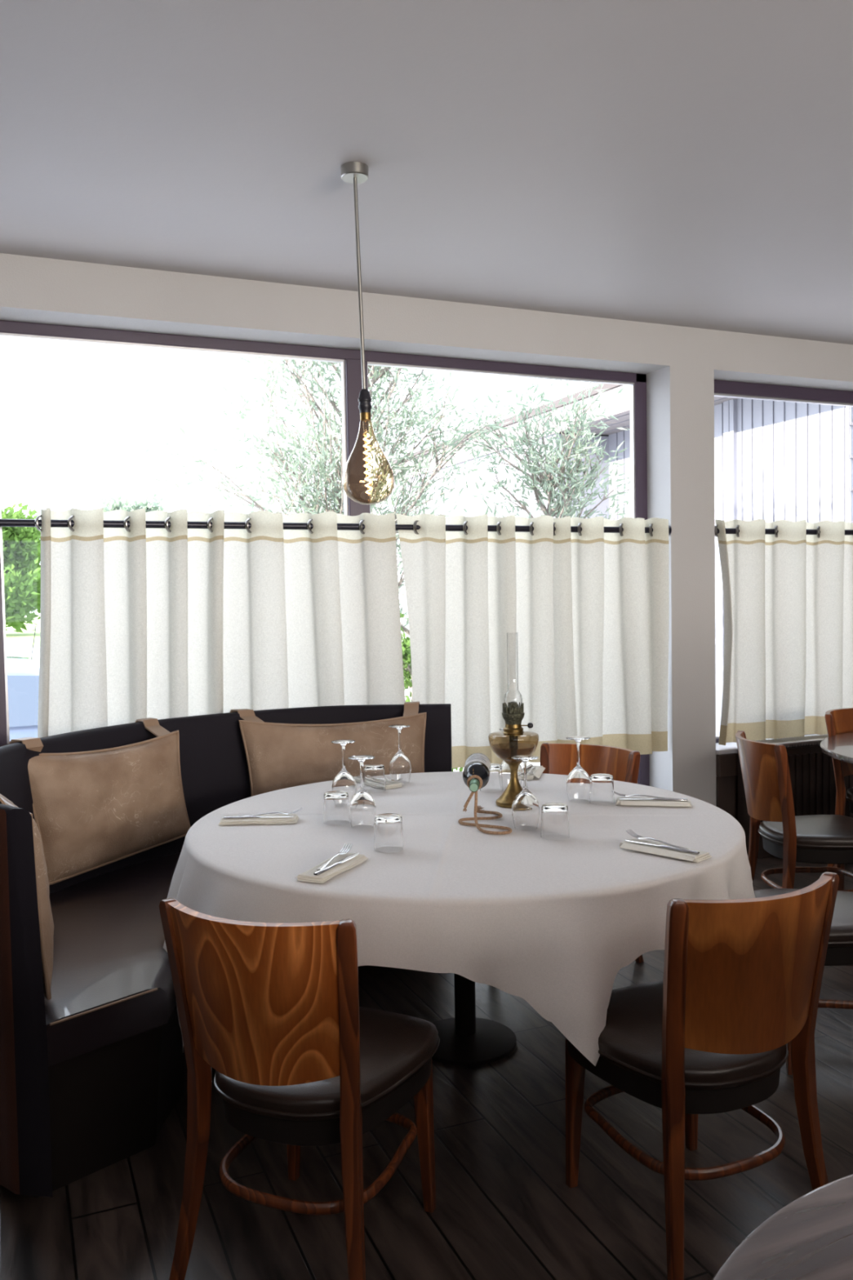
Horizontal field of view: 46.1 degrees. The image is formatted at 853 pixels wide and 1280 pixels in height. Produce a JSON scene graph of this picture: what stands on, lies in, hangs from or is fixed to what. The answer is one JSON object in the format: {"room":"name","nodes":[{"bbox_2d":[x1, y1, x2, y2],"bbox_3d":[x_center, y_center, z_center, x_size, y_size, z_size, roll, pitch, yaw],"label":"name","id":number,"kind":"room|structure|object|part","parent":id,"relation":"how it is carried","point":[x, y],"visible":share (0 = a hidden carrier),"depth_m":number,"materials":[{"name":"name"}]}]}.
{"room":"restaurant dining room","nodes":[
{"label":"restaurant dining room","id":0,"kind":"room"},
{"bbox_2d":[0,0,852,344],"bbox_3d":[2.334,-1.662,1.278,10.200,0.200,9.050,-2,3,-23],"label":"ceiling","id":1,"kind":"structure","parent":0,"point":[689,163],"depth_m":3.26,"materials":[{"name":"paint"}]},
{"bbox_2d":[340,161,395,504],"bbox_3d":[-0.209,-1.039,3.447,0.183,1.142,0.183,-2,3,-13],"label":"pendant lamp","id":2,"kind":"object","parent":1,"relation":"hanging from","point":[355,173],"visible":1,"depth_m":3.43,"materials":[{"name":"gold metal"}]},
{"bbox_3d":[-0.229,-1.218,3.433,0.032,0.722,0.013,-2,3,-23],"label":"rod","id":3,"kind":"part","parent":2,"relation":"part of","materials":[{"name":"silver metal"}]},
{"bbox_2d":[358,388,372,413],"bbox_3d":[-0.212,-0.823,3.454,0.047,0.084,0.046,-2,3,-23],"label":"socket","id":4,"kind":"object","parent":2,"relation":"attached to","point":[364,399],"depth_m":3.44,"materials":[{"name":"black plastic"}]},
{"bbox_3d":[-0.202,-0.614,3.466,0.183,0.290,0.183,-2,3,-23],"label":"glass bulb","id":5,"kind":"part","parent":2,"relation":"part of","materials":[{"name":"clear glass"}]},
{"bbox_2d":[0,853,852,1279],"bbox_3d":[2.388,1.454,1.414,10.200,0.120,9.050,-2,3,-23],"label":"floor","id":6,"kind":"structure","parent":0,"point":[506,1209],"depth_m":2.54,"materials":[{"name":"brown wood"}]},
{"bbox_2d":[0,703,452,1198],"bbox_3d":[-0.789,0.846,3.732,1.127,1.003,2.475,0,3,30],"label":"bench","id":7,"kind":"object","parent":6,"relation":"on","point":[91,1073],"visible":0.39,"depth_m":2.72,"materials":[{"name":"black leather"}]},
{"bbox_2d":[0,793,53,999],"bbox_3d":[-1.214,0.653,2.834,0.232,0.543,0.723,-3,3,-32],"label":"leather cushion","id":8,"kind":"object","parent":7,"relation":"on","point":[45,914],"visible":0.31,"depth_m":2.61,"materials":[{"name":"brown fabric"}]},
{"bbox_2d":[8,717,191,884],"bbox_3d":[-1.222,0.601,3.825,0.257,0.525,0.729,0,3,29],"label":"leather cushion","id":9,"kind":"object","parent":7,"relation":"on","point":[93,809],"visible":0.94,"depth_m":3.72,"materials":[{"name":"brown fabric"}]},
{"bbox_3d":[-0.769,0.952,3.720,1.060,0.112,2.369,0,3,29],"label":"seat","id":10,"kind":"part","parent":7,"relation":"part of","materials":[{"name":"leather"}]},
{"bbox_2d":[229,701,426,796],"bbox_3d":[-0.419,0.557,4.426,0.871,0.519,0.251,-2,3,-14],"label":"leather cushion","id":11,"kind":"object","parent":7,"relation":"on","point":[280,756],"visible":0.54,"depth_m":4.32,"materials":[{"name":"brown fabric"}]},
{"bbox_2d":[159,897,439,1279],"bbox_3d":[-0.266,0.974,2.280,0.480,0.857,0.602,0,3,22],"label":"dining chair","id":12,"kind":"object","parent":6,"relation":"on","point":[274,1009],"visible":1,"depth_m":2.07,"materials":[{"name":"brown wood"}]},
{"bbox_3d":[-0.521,0.982,2.184,0.107,0.857,0.047,-3,3,-39],"label":"leg","id":13,"kind":"part","parent":12,"relation":"part of","materials":[{"name":"brown wood"}]},
{"bbox_3d":[-0.358,0.732,2.056,0.413,0.347,0.140,0,3,22],"label":"panel","id":14,"kind":"part","parent":12,"relation":"part of","materials":[{"name":"brown wood"}]},
{"bbox_3d":[-0.340,1.203,2.572,0.045,0.375,0.043,0,3,22],"label":"leg","id":15,"kind":"part","parent":12,"relation":"part of","materials":[{"name":"brown wood"}]},
{"bbox_3d":[-0.245,1.024,2.330,0.439,0.062,0.466,0,3,22],"label":"seat frame","id":16,"kind":"part","parent":12,"relation":"part of","materials":[{"name":"black"}]},
{"bbox_3d":[-0.246,0.962,2.328,0.462,0.065,0.490,0,3,22],"label":"seat","id":17,"kind":"part","parent":12,"relation":"part of","materials":[{"name":"black leather"}]},
{"bbox_3d":[-0.152,0.982,2.032,0.047,0.857,0.107,-1,3,-6],"label":"leg","id":18,"kind":"part","parent":12,"relation":"part of","materials":[{"name":"brown wood"}]},
{"bbox_3d":[-0.008,1.204,2.435,0.045,0.375,0.043,0,3,22],"label":"leg","id":19,"kind":"part","parent":12,"relation":"part of","materials":[{"name":"brown wood"}]},
{"bbox_2d":[431,973,516,1065],"bbox_3d":[0.125,0.972,3.346,1.786,0.754,1.786,-2,3,-23],"label":"round table","id":20,"kind":"object","parent":6,"relation":"on","point":[465,1039],"visible":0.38,"depth_m":3.32,"materials":[{"name":"black metal"}]},
{"bbox_2d":[163,771,755,1066],"bbox_3d":[0.110,0.835,3.344,1.874,0.499,1.905,0,3,16],"label":"tablecloth","id":21,"kind":"object","parent":20,"relation":"on","point":[552,925],"visible":0.67,"depth_m":2.66,"materials":[{"name":"fabric"}]},
{"bbox_2d":[218,813,298,825],"bbox_3d":[-0.553,0.593,3.320,0.255,0.016,0.103,-1,2,-2],"label":"folded napkin","id":22,"kind":"object","parent":21,"relation":"on","point":[291,820],"visible":0.84,"depth_m":3.28,"materials":[{"name":"fabric"}]},
{"bbox_2d":[223,815,293,818],"bbox_3d":[-0.552,0.583,3.299,0.231,0.009,0.019,-1,2,1],"label":"table knife","id":23,"kind":"object","parent":22,"relation":"on","point":[251,816],"visible":1,"depth_m":3.29,"materials":[{"name":"silver metal"}]},
{"bbox_2d":[238,807,302,816],"bbox_3d":[-0.519,0.573,3.329,0.210,0.022,0.025,-1,3,-7],"label":"fork","id":24,"kind":"object","parent":22,"relation":"on","point":[295,811],"visible":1,"depth_m":3.33,"materials":[{"name":"silver metal"}]},
{"bbox_2d":[295,853,368,883],"bbox_3d":[-0.258,0.614,2.716,0.103,0.016,0.255,0,3,23],"label":"folded napkin","id":25,"kind":"object","parent":21,"relation":"on","point":[307,876],"visible":0.83,"depth_m":2.67,"materials":[{"name":"fabric"}]},
{"bbox_2d":[316,843,352,870],"bbox_3d":[-0.253,0.594,2.751,0.025,0.022,0.210,0,3,18],"label":"fork","id":26,"kind":"object","parent":25,"relation":"on","point":[326,863],"visible":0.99,"depth_m":2.76,"materials":[{"name":"silver metal"}]},
{"bbox_2d":[313,852,358,875],"bbox_3d":[-0.239,0.603,2.708,0.020,0.009,0.231,0,3,26],"label":"table knife","id":27,"kind":"object","parent":25,"relation":"on","point":[328,868],"visible":1,"depth_m":2.68,"materials":[{"name":"silver metal"}]},
{"bbox_2d":[323,791,350,825],"bbox_3d":[-0.296,0.549,3.289,0.088,0.097,0.088,-2,3,-23],"label":"tumbler","id":28,"kind":"object","parent":21,"relation":"on","point":[335,803],"visible":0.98,"depth_m":3.25,"materials":[{"name":"clear glass"}]},
{"bbox_2d":[331,739,356,805],"bbox_3d":[-0.295,0.473,3.575,0.088,0.225,0.088,-2,3,-23],"label":"wine glass","id":29,"kind":"object","parent":21,"relation":"on","point":[344,780],"visible":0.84,"depth_m":3.55,"materials":[{"name":"clear glass"}]},
{"bbox_2d":[347,755,376,829],"bbox_3d":[-0.207,0.487,3.212,0.088,0.225,0.088,0,3,27],"label":"wine glass","id":30,"kind":"object","parent":21,"relation":"on","point":[362,807],"visible":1,"depth_m":3.19,"materials":[{"name":"clear glass"}]},
{"bbox_2d":[363,763,386,792],"bbox_3d":[-0.199,0.525,3.815,0.088,0.097,0.088,-2,3,-13],"label":"tumbler","id":31,"kind":"object","parent":21,"relation":"on","point":[374,775],"visible":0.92,"depth_m":3.78,"materials":[{"name":"clear glass"}]},
{"bbox_2d":[353,776,404,789],"bbox_3d":[-0.196,0.559,3.958,0.103,0.016,0.255,-3,3,-37],"label":"folded napkin","id":32,"kind":"object","parent":21,"relation":"on","point":[392,784],"visible":0.37,"depth_m":3.88,"materials":[{"name":"fabric"}]},
{"bbox_2d":[385,777,403,781],"bbox_3d":[-0.168,0.541,3.935,0.025,0.022,0.210,-3,3,-42],"label":"fork","id":33,"kind":"object","parent":32,"relation":"on","point":[390,780],"visible":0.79,"depth_m":3.89,"materials":[{"name":"silver metal"}]},
{"bbox_2d":[373,813,404,852],"bbox_3d":[-0.111,0.562,2.926,0.088,0.097,0.088,0,3,27],"label":"tumbler","id":34,"kind":"object","parent":21,"relation":"on","point":[388,832],"visible":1,"depth_m":2.89,"materials":[{"name":"clear glass"}]},
{"bbox_2d":[388,724,411,783],"bbox_3d":[-0.105,0.452,3.973,0.088,0.225,0.088,-2,3,-13],"label":"wine glass","id":35,"kind":"object","parent":21,"relation":"on","point":[400,766],"visible":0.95,"depth_m":3.94,"materials":[{"name":"clear glass"}]},
{"bbox_2d":[457,774,511,835],"bbox_3d":[0.180,0.510,3.225,0.154,0.166,0.312,-1,2,-4],"label":"holder","id":36,"kind":"object","parent":21,"relation":"on","point":[477,808],"visible":0.94,"depth_m":3.19,"materials":[{"name":"fabric"}]},
{"bbox_2d":[462,752,490,791],"bbox_3d":[0.163,0.440,3.282,0.088,0.097,0.313,-1,3,6],"label":"wine bottle","id":37,"kind":"object","parent":36,"relation":"in","point":[478,764],"visible":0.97,"depth_m":3.25,"materials":[{"name":"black glass"}]},
{"bbox_2d":[467,754,485,761],"bbox_3d":[0.169,0.398,3.357,0.065,0.017,0.070,-1,3,6],"label":"print","id":38,"kind":"object","parent":37,"relation":"on","point":[474,757],"depth_m":3.35,"materials":[{"name":"grey paper"}]},
{"bbox_2d":[480,763,502,792],"bbox_3d":[0.244,0.519,3.776,0.088,0.097,0.088,-3,3,-43],"label":"tumbler","id":39,"kind":"object","parent":21,"relation":"on","point":[495,784],"visible":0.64,"depth_m":3.74,"materials":[{"name":"clear glass"}]},
{"bbox_2d":[498,728,522,788],"bbox_3d":[0.321,0.451,3.828,0.088,0.225,0.088,-3,3,-43],"label":"wine glass","id":40,"kind":"object","parent":21,"relation":"on","point":[505,767],"visible":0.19,"depth_m":3.80,"materials":[{"name":"clear glass"}]},
{"bbox_2d":[488,648,538,808],"bbox_3d":[0.304,0.276,3.510,0.177,0.604,0.177,-2,3,-23],"label":"oil lamp","id":41,"kind":"object","parent":21,"relation":"on","point":[512,741],"visible":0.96,"depth_m":3.48,"materials":[{"name":"gold metal"}]},
{"bbox_3d":[0.363,0.299,3.506,0.020,0.020,0.020,-1,2,0],"label":"wick knob","id":42,"kind":"part","parent":41,"relation":"part of","materials":[{"name":"black metal"}]},
{"bbox_2d":[511,755,539,830],"bbox_3d":[0.312,0.481,3.156,0.088,0.225,0.088,1,3,37],"label":"wine glass","id":43,"kind":"object","parent":21,"relation":"on","point":[525,806],"visible":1,"depth_m":3.13,"materials":[{"name":"clear glass"}]},
{"bbox_2d":[521,765,545,779],"bbox_3d":[0.426,0.541,4.104,0.103,0.016,0.255,0,3,16],"label":"folded napkin","id":44,"kind":"object","parent":21,"relation":"on","point":[537,771],"visible":0.52,"depth_m":4.07,"materials":[{"name":"fabric"}]},
{"bbox_2d":[522,764,533,773],"bbox_3d":[0.406,0.531,4.109,0.020,0.009,0.231,0,3,18],"label":"table knife","id":45,"kind":"object","parent":44,"relation":"on","point":[529,766],"visible":0.55,"depth_m":4.15,"materials":[{"name":"silver metal"}]},
{"bbox_2d":[526,766,534,773],"bbox_3d":[0.425,0.524,4.067,0.025,0.022,0.210,-1,3,10],"label":"fork","id":46,"kind":"object","parent":44,"relation":"on","point":[531,767],"visible":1,"depth_m":4.04,"materials":[{"name":"silver metal"}]},
{"bbox_2d":[540,802,569,839],"bbox_3d":[0.389,0.548,3.037,0.088,0.097,0.088,1,3,37],"label":"tumbler","id":47,"kind":"object","parent":21,"relation":"on","point":[554,815],"visible":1,"depth_m":3.00,"materials":[{"name":"clear glass"}]},
{"bbox_2d":[565,736,590,802],"bbox_3d":[0.540,0.459,3.564,0.088,0.225,0.088,-1,2,-3],"label":"wine glass","id":48,"kind":"object","parent":21,"relation":"on","point":[578,780],"visible":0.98,"depth_m":3.54,"materials":[{"name":"clear glass"}]},
{"bbox_2d":[589,773,614,804],"bbox_3d":[0.616,0.523,3.521,0.088,0.097,0.088,-1,2,-3],"label":"tumbler","id":49,"kind":"object","parent":21,"relation":"on","point":[602,785],"visible":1,"depth_m":3.48,"materials":[{"name":"clear glass"}]},
{"bbox_2d":[615,797,691,806],"bbox_3d":[0.787,0.562,3.479,0.255,0.016,0.103,0,3,12],"label":"folded napkin","id":50,"kind":"object","parent":21,"relation":"on","point":[619,802],"visible":0.87,"depth_m":3.45,"materials":[{"name":"fabric"}]},
{"bbox_2d":[613,791,671,798],"bbox_3d":[0.758,0.543,3.509,0.210,0.022,0.025,0,3,17],"label":"fork","id":51,"kind":"object","parent":50,"relation":"on","point":[615,793],"visible":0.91,"depth_m":3.51,"materials":[{"name":"silver metal"}]},
{"bbox_2d":[619,798,687,800],"bbox_3d":[0.785,0.552,3.472,0.231,0.009,0.019,-1,3,10],"label":"table knife","id":52,"kind":"object","parent":50,"relation":"on","point":[661,799],"visible":1,"depth_m":3.46,"materials":[{"name":"silver metal"}]},
{"bbox_2d":[619,838,711,862],"bbox_3d":[0.667,0.593,2.831,0.103,0.016,0.255,-3,3,-44],"label":"folded napkin","id":53,"kind":"object","parent":21,"relation":"on","point":[703,855],"visible":0.75,"depth_m":2.80,"materials":[{"name":"fabric"}]},
{"bbox_2d":[626,829,688,849],"bbox_3d":[0.660,0.573,2.872,0.025,0.022,0.210,-3,3,-39],"label":"fork","id":54,"kind":"object","parent":53,"relation":"on","point":[636,836],"visible":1,"depth_m":2.88,"materials":[{"name":"silver metal"}]},
{"bbox_2d":[625,840,699,854],"bbox_3d":[0.662,0.583,2.826,0.231,0.009,0.020,1,3,44],"label":"table knife","id":55,"kind":"object","parent":53,"relation":"on","point":[686,851],"visible":1,"depth_m":2.80,"materials":[{"name":"silver metal"}]},
{"bbox_2d":[540,742,644,962],"bbox_3d":[0.548,0.883,4.025,0.480,0.857,0.602,1,3,39],"label":"dining chair","id":56,"kind":"object","parent":6,"relation":"on","point":[559,758],"visible":0.09,"depth_m":4.22,"materials":[{"name":"brown wood"}]},
{"bbox_3d":[0.511,0.872,4.296,0.047,0.857,0.107,-1,3,10],"label":"leg","id":57,"kind":"part","parent":56,"relation":"part of","materials":[{"name":"brown wood"}]},
{"bbox_3d":[0.689,0.620,4.194,0.413,0.347,0.140,1,3,39],"label":"panel","id":58,"kind":"part","parent":56,"relation":"part of","materials":[{"name":"brown wood"}]},
{"bbox_3d":[0.820,0.878,4.044,0.107,0.857,0.047,-2,3,-22],"label":"leg","id":59,"kind":"part","parent":56,"relation":"part of","materials":[{"name":"brown wood"}]},
{"bbox_2d":[565,871,839,1279],"bbox_3d":[0.633,0.953,2.382,0.480,0.857,0.602,-2,3,-25],"label":"dining chair","id":60,"kind":"object","parent":6,"relation":"on","point":[742,981],"visible":0.91,"depth_m":2.16,"materials":[{"name":"brown wood"}]},
{"bbox_3d":[0.379,1.193,2.527,0.045,0.375,0.043,-2,3,-25],"label":"leg","id":61,"kind":"part","parent":60,"relation":"part of","materials":[{"name":"brown wood"}]},
{"bbox_3d":[0.613,1.004,2.431,0.439,0.062,0.466,-2,3,-25],"label":"seat frame","id":62,"kind":"part","parent":60,"relation":"part of","materials":[{"name":"black"}]},
{"bbox_3d":[0.529,0.966,2.130,0.047,0.857,0.107,-1,2,4],"label":"leg","id":63,"kind":"part","parent":60,"relation":"part of","materials":[{"name":"brown wood"}]},
{"bbox_3d":[0.705,1.181,2.676,0.045,0.375,0.043,-2,3,-25],"label":"leg","id":64,"kind":"part","parent":60,"relation":"part of","materials":[{"name":"brown wood"}]},
{"bbox_3d":[0.612,0.943,2.428,0.462,0.065,0.490,-2,3,-25],"label":"seat","id":65,"kind":"part","parent":60,"relation":"part of","materials":[{"name":"black leather"}]},
{"bbox_3d":[0.725,0.708,2.161,0.413,0.347,0.140,-2,3,-25],"label":"panel","id":66,"kind":"part","parent":60,"relation":"part of","materials":[{"name":"brown wood"}]},
{"bbox_3d":[0.892,0.953,2.295,0.107,0.857,0.047,1,3,37],"label":"leg","id":67,"kind":"part","parent":60,"relation":"part of","materials":[{"name":"brown wood"}]},
{"bbox_2d":[711,1173,852,1279],"bbox_3d":[0.781,1.073,0.776,1.142,0.752,1.142,-2,3,-23],"label":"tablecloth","id":68,"kind":"object","parent":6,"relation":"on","point":[811,1237],"visible":1,"depth_m":1.14,"materials":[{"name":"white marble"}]},
{"bbox_2d":[735,730,852,892],"bbox_3d":[1.670,0.848,4.392,0.602,0.857,0.480,-1,2,-4],"label":"dining chair","id":69,"kind":"object","parent":6,"relation":"on","point":[765,768],"visible":0.94,"depth_m":4.24,"materials":[{"name":"brown wood"}]},
{"bbox_3d":[1.471,0.843,4.578,0.107,0.857,0.047,0,3,25],"label":"leg","id":70,"kind":"part","parent":69,"relation":"part of","materials":[{"name":"brown wood"}]},
{"bbox_3d":[1.435,0.600,4.365,0.140,0.347,0.413,-1,2,-4],"label":"panel","id":71,"kind":"part","parent":69,"relation":"part of","materials":[{"name":"brown wood"}]},
{"bbox_3d":[1.497,0.860,4.181,0.107,0.857,0.047,-3,3,-32],"label":"leg","id":72,"kind":"part","parent":69,"relation":"part of","materials":[{"name":"brown wood"}]},
{"bbox_3d":[1.721,0.838,4.394,0.490,0.065,0.462,-1,2,-4],"label":"seat","id":73,"kind":"part","parent":69,"relation":"part of","materials":[{"name":"black leather"}]},
{"bbox_3d":[1.722,0.899,4.397,0.466,0.062,0.439,-1,2,-4],"label":"seat frame","id":74,"kind":"part","parent":69,"relation":"part of","materials":[{"name":"black leather"}]},
{"bbox_3d":[1.892,1.076,4.596,0.043,0.375,0.045,-1,2,-4],"label":"leg","id":75,"kind":"part","parent":69,"relation":"part of","materials":[{"name":"brown wood"}]},
{"bbox_2d":[737,733,852,858],"bbox_3d":[2.977,0.859,6.130,2.540,0.638,0.193,-2,3,-23],"label":"radiator cover","id":76,"kind":"object","parent":6,"relation":"on","point":[811,771],"visible":0.36,"depth_m":5.73,"materials":[{"name":"brown wood"}]},
{"bbox_3d":[1.849,0.905,5.665,0.080,0.625,0.175,-2,3,-23],"label":"post","id":77,"kind":"part","parent":76,"relation":"part of","materials":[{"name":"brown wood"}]},
{"bbox_2d":[754,733,828,747],"bbox_3d":[3.002,0.557,6.161,2.450,0.030,0.135,-2,3,-23],"label":"grille","id":78,"kind":"object","parent":76,"relation":"attached to","point":[817,744],"depth_m":5.76,"materials":[{"name":"metal"}]},
{"bbox_3d":[3.012,0.846,6.160,2.450,0.540,0.163,-2,3,-23],"label":"panel","id":79,"kind":"part","parent":76,"relation":"part of","materials":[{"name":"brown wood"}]},
{"bbox_2d":[753,888,852,1075],"bbox_3d":[1.374,0.902,3.259,0.602,0.857,0.480,-1,2,4],"label":"dining chair","id":80,"kind":"object","parent":6,"relation":"on","point":[840,945],"visible":0.17,"depth_m":3.09,"materials":[{"name":"brown wood"}]},
{"bbox_3d":[1.136,1.154,3.106,0.043,0.375,0.045,-1,2,4],"label":"leg","id":81,"kind":"part","parent":80,"relation":"part of","materials":[{"name":"brown wood"}]},
{"bbox_3d":[1.322,0.894,3.262,0.490,0.065,0.462,-1,2,4],"label":"seat","id":82,"kind":"part","parent":80,"relation":"part of","materials":[{"name":"black leather"}]},
{"bbox_3d":[1.323,0.955,3.265,0.466,0.062,0.439,-1,2,4],"label":"seat frame","id":83,"kind":"part","parent":80,"relation":"part of","materials":[{"name":"black wood"}]},
{"bbox_2d":[820,732,852,764],"bbox_3d":[2.612,0.875,4.599,1.500,0.752,1.500,-2,3,-23],"label":"round cafe table","id":84,"kind":"object","parent":6,"relation":"on","point":[839,747],"visible":1,"depth_m":4.74,"materials":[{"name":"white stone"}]},
{"bbox_2d":[824,707,852,866],"bbox_3d":[2.368,0.803,5.128,0.480,0.857,0.602,-3,3,-40],"label":"dining chair","id":85,"kind":"object","parent":6,"relation":"on","point":[839,721],"visible":0.69,"depth_m":5.13,"materials":[{"name":"brown wood"}]},
{"bbox_3d":[2.214,0.546,5.293,0.413,0.347,0.140,-3,3,-40],"label":"panel","id":86,"kind":"part","parent":85,"relation":"part of","materials":[{"name":"brown wood"}]},
{"bbox_3d":[2.401,0.796,5.089,0.462,0.065,0.490,-3,3,-40],"label":"seat","id":87,"kind":"part","parent":85,"relation":"part of","materials":[{"name":"black leather"}]},
{"bbox_3d":[2.402,0.857,5.092,0.439,0.062,0.466,-3,3,-40],"label":"seat frame","id":88,"kind":"part","parent":85,"relation":"part of","materials":[{"name":"black"}]},
{"bbox_2d":[0,253,852,806],"bbox_3d":[0.651,-0.230,5.398,10.200,2.959,0.250,-2,3,-23],"label":"wall","id":89,"kind":"structure","parent":0,"point":[681,365],"depth_m":5.35,"materials":[{"name":"paint"}]},
{"bbox_2d":[0,320,649,786],"bbox_3d":[-0.860,-0.221,4.883,4.616,2.438,0.075,-2,3,-23],"label":"window","id":90,"kind":"structure","parent":89,"relation":"in","point":[354,476],"depth_m":5.03,"materials":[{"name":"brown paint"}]},
{"bbox_2d":[0,519,671,535],"bbox_3d":[-0.781,-0.532,4.669,4.614,0.056,0.056,-2,3,-23],"label":"curtain rod","id":91,"kind":"object","parent":89,"relation":"attached to","point":[3,522],"visible":0.55,"depth_m":4.62,"materials":[{"name":"grey metal"}]},
{"bbox_2d":[34,507,405,737],"bbox_3d":[-0.897,0.052,4.640,1.742,1.295,0.120,-2,3,-23],"label":"cafe curtain","id":92,"kind":"object","parent":91,"relation":"hanging from","point":[137,621],"visible":0.76,"depth_m":4.62,"materials":[{"name":"fabric"}]},
{"bbox_2d":[395,513,669,768],"bbox_3d":[0.596,-0.002,5.267,1.602,1.295,0.114,-2,3,-23],"label":"cafe curtain","id":93,"kind":"object","parent":91,"relation":"hanging from","point":[585,612],"visible":0.9,"depth_m":5.26,"materials":[{"name":"fabric"}]},
{"bbox_2d":[668,525,671,535],"bbox_3d":[1.341,-0.609,5.562,0.006,0.056,0.056,-2,3,-23],"label":"socket","id":94,"kind":"object","parent":91,"relation":"attached to","point":[669,527],"depth_m":5.54,"materials":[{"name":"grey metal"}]},
{"bbox_2d":[715,775,737,820],"bbox_3d":[2.988,0.952,6.284,2.885,0.439,0.015,-2,3,-23],"label":"panelling","id":95,"kind":"object","parent":89,"relation":"attached to","point":[726,787],"visible":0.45,"depth_m":5.74,"materials":[{"name":"brown wood"}]},
{"bbox_2d":[715,753,737,777],"bbox_3d":[2.987,0.669,6.262,2.885,0.125,0.035,-2,3,-23],"label":"trim","id":96,"kind":"structure","parent":89,"relation":"attached to","point":[726,765],"depth_m":5.71,"materials":[{"name":"brown wood"}]},
{"bbox_2d":[715,733,817,755],"bbox_3d":[2.943,0.589,6.361,2.883,0.026,0.237,-2,3,-23],"label":"sill","id":97,"kind":"structure","parent":89,"relation":"attached to","point":[731,747],"depth_m":5.77,"materials":[{"name":"grey stone"}]},
{"bbox_2d":[714,379,852,742],"bbox_3d":[2.865,-0.488,6.454,2.885,2.172,0.060,-2,3,-23],"label":"window","id":98,"kind":"structure","parent":89,"relation":"in","point":[725,388],"depth_m":6.09,"materials":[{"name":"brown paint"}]},
{"bbox_2d":[717,528,852,535],"bbox_3d":[2.949,-0.666,6.239,2.883,0.056,0.056,-2,3,-23],"label":"curtain rod","id":99,"kind":"object","parent":89,"relation":"attached to","point":[728,531],"visible":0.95,"depth_m":5.83,"materials":[{"name":"grey metal"}]},
{"bbox_2d":[714,519,852,745],"bbox_3d":[2.500,-0.075,6.069,1.894,1.285,0.112,-2,3,-23],"label":"cafe curtain","id":100,"kind":"object","parent":99,"relation":"hanging from","point":[788,593],"visible":0.97,"depth_m":5.88,"materials":[{"name":"fabric"}]},
{"label":"outside","id":101,"kind":"structure","parent":0,"visible":0},
{"bbox_2d":[5,616,39,648],"bbox_3d":[-26.044,-1.878,100.421,150.000,0.220,114.700,-2,3,-23],"label":"lawn","id":102,"kind":"structure","parent":101,"point":[13,639],"depth_m":58.24,"materials":[{"name":"green plant"}]},
{"bbox_2d":[0,496,40,633],"bbox_3d":[-26.295,-4.427,60.533,9.279,8.604,10.549,-1,3,5],"label":"bush","id":103,"kind":"object","parent":102,"relation":"on","point":[21,545],"visible":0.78,"depth_m":58.80,"materials":[{"name":"green plant"}]},
{"bbox_2d":[97,492,166,512],"bbox_3d":[-21.328,-5.695,71.441,6.390,9.808,6.040,0,3,20],"label":"round tree","id":104,"kind":"object","parent":102,"relation":"on","point":[114,504],"visible":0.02,"depth_m":70.39,"materials":[{"name":"green plant"}]},
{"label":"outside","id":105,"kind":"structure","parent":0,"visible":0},
{"bbox_2d":[6,649,540,771],"bbox_3d":[4.156,0.718,28.877,150.000,0.200,40.100,-2,3,-23],"label":"asphalt lot","id":106,"kind":"structure","parent":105,"point":[23,653],"depth_m":37.97,"materials":[{"name":"grey asphalt"}]},
{"bbox_2d":[6,626,39,741],"bbox_3d":[-4.104,0.778,8.396,4.318,1.750,1.850,-2,3,-23],"label":"parked car","id":107,"kind":"object","parent":106,"relation":"on","point":[23,673],"visible":0.03,"depth_m":7.96,"materials":[{"name":"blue metal"}]},
{"bbox_2d":[133,355,541,626],"bbox_3d":[-0.905,-1.090,9.059,3.451,5.317,3.335,-2,3,-28],"label":"tree","id":108,"kind":"object","parent":106,"relation":"on","point":[333,486],"visible":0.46,"depth_m":8.65,"materials":[{"name":"green plant"}]},
{"bbox_2d":[399,599,463,771],"bbox_3d":[-0.108,0.577,7.264,1.090,2.129,1.312,1,3,41],"label":"leafy shrub","id":109,"kind":"object","parent":106,"relation":"on","point":[406,645],"visible":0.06,"depth_m":7.19,"materials":[{"name":"green plant"}]},
{"bbox_2d":[438,373,631,519],"bbox_3d":[1.081,-0.551,9.648,1.951,4.120,2.025,1,3,42],"label":"tree","id":110,"kind":"object","parent":106,"relation":"on","point":[562,506],"visible":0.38,"depth_m":9.47,"materials":[{"name":"green plant"}]},
{"bbox_2d":[391,383,852,735],"bbox_3d":[4.211,-1.060,14.500,4.930,4.600,13.500,-2,3,-23],"label":"building","id":111,"kind":"structure","parent":106,"relation":"on","point":[775,460],"depth_m":11.78,"materials":[{"name":"grey"}]},
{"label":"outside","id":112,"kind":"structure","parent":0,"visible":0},
{"bbox_2d":[6,646,39,650],"bbox_3d":[-3.696,-0.004,47.475,150.000,0.300,0.300,-2,3,-23],"label":"kerb","id":113,"kind":"object","parent":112,"point":[38,647],"depth_m":41.80,"materials":[{"name":"concrete"}]}
]}

